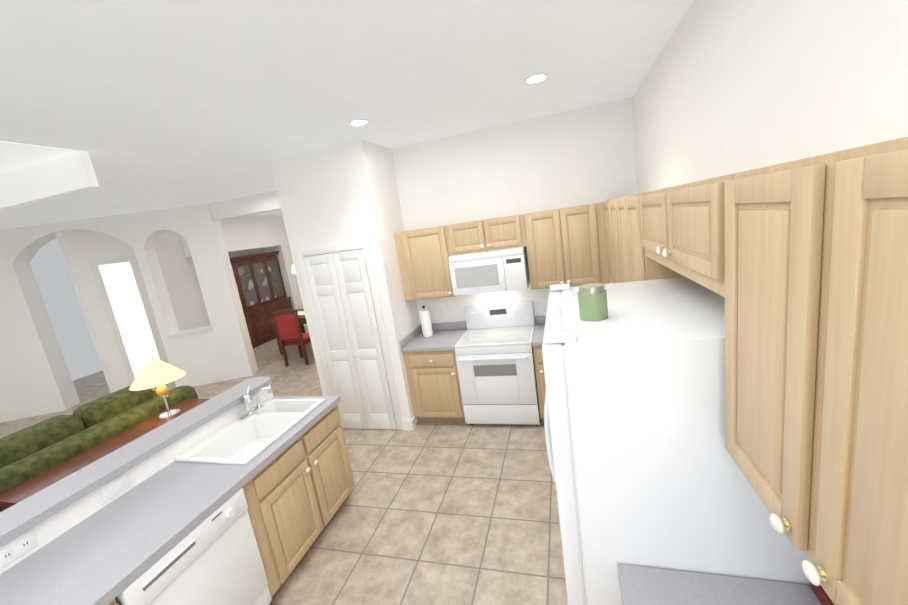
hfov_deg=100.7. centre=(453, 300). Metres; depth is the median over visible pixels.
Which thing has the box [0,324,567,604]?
floor
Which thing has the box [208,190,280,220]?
header beam
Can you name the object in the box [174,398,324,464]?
double-bowl sink
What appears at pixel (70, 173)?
header beam
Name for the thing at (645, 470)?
refrigerator
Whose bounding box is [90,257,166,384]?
dining window
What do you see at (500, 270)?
microwave
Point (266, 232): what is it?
wall
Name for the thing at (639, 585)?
countertop
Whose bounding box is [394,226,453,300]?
upper cabinet
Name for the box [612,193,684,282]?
upper cabinet
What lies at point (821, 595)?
tin
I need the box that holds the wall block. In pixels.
[270,138,419,423]
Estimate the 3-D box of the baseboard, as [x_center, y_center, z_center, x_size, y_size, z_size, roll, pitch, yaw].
[-0.953,1.394,4.294,1.080,0.110,0.093,-5,12,17]
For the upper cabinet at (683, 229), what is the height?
0.320 m
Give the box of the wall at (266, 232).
[180,215,305,325]
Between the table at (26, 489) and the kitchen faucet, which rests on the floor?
the table at (26, 489)
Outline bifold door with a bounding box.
[296,240,402,429]
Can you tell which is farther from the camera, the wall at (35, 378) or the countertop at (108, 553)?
the wall at (35, 378)
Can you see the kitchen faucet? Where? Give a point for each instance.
(248, 403)
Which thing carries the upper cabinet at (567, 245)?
attached to the wall at (577, 157)
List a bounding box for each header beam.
[0,151,98,210]
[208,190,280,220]
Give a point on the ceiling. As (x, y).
(149, 105)
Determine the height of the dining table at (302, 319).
0.765 m
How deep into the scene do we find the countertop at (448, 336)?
4.17 m
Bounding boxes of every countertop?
[0,396,340,604]
[399,321,466,352]
[532,316,545,346]
[617,564,821,604]
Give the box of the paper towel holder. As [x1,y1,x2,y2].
[419,306,434,337]
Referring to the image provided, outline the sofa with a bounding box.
[0,386,197,511]
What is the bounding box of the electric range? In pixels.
[454,300,540,425]
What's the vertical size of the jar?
0.122 m
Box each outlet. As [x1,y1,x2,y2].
[0,529,37,567]
[99,472,129,501]
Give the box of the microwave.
[448,246,529,295]
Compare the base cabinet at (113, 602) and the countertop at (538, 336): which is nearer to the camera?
the base cabinet at (113, 602)
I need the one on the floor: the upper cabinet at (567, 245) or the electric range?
the electric range
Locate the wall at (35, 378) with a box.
[0,204,257,422]
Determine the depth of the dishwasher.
1.89 m
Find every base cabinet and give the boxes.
[107,598,118,604]
[242,404,354,598]
[403,350,464,421]
[533,346,545,422]
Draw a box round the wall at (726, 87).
[632,0,907,193]
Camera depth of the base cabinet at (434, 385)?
4.01 m
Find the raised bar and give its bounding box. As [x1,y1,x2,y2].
[0,376,270,546]
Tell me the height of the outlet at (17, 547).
0.088 m
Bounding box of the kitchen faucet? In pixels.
[237,380,271,419]
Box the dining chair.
[272,309,310,365]
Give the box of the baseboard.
[402,417,415,429]
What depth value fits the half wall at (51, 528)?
2.14 m
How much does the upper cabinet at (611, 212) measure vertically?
0.754 m
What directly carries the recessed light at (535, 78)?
in the ceiling
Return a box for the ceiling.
[0,0,693,239]
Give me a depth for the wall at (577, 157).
3.91 m
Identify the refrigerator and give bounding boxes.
[542,277,811,604]
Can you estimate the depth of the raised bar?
2.09 m
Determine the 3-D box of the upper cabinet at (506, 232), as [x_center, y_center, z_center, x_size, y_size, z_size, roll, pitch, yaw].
[0.347,-0.689,3.939,0.800,0.315,0.368,-5,12,17]
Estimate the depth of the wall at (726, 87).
1.31 m
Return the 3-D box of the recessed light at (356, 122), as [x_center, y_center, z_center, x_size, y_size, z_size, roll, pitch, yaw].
[-0.771,-1.444,3.043,0.160,0.016,0.160,-5,12,17]
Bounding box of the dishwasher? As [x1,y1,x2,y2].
[115,488,271,604]
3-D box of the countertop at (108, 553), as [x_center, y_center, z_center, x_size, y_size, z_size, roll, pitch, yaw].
[-1.491,1.041,2.118,0.649,0.044,2.090,-5,12,17]
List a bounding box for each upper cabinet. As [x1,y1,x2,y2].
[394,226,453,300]
[445,214,525,255]
[523,202,609,289]
[604,200,611,283]
[608,200,619,282]
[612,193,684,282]
[639,174,732,296]
[724,137,907,604]
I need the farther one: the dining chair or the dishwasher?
the dining chair
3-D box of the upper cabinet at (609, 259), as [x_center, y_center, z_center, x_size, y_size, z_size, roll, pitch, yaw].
[1.525,-0.512,3.274,0.340,0.754,0.435,-5,12,17]
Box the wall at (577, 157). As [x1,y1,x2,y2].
[391,97,636,323]
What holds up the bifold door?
attached to the wall block
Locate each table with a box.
[0,399,208,510]
[264,308,306,354]
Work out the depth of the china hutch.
9.19 m
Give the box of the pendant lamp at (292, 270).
[276,210,295,273]
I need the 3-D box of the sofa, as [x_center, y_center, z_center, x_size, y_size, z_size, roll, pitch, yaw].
[-3.488,1.529,3.163,1.000,1.000,2.320,-5,12,17]
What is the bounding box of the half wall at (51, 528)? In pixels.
[0,385,272,573]
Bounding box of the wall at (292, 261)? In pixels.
[282,217,302,307]
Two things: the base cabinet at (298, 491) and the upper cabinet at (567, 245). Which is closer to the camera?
the base cabinet at (298, 491)
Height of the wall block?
3.030 m
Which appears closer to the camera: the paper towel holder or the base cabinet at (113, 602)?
the base cabinet at (113, 602)
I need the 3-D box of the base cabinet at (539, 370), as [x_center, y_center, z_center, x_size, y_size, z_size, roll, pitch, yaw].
[1.120,0.777,3.914,0.470,0.870,0.649,-5,12,17]
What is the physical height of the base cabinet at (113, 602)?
0.870 m
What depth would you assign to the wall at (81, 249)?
6.51 m
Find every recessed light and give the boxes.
[349,119,368,125]
[525,73,547,83]
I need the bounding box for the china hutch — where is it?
[230,251,292,347]
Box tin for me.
[810,582,834,604]
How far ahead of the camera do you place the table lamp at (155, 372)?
3.35 m
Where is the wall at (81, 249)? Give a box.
[56,230,265,392]
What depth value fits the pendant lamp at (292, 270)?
7.40 m
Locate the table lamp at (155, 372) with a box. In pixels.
[129,357,185,420]
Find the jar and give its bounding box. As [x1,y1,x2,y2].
[578,283,607,320]
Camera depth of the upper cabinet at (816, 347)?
0.58 m
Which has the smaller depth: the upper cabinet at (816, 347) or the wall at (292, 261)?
the upper cabinet at (816, 347)

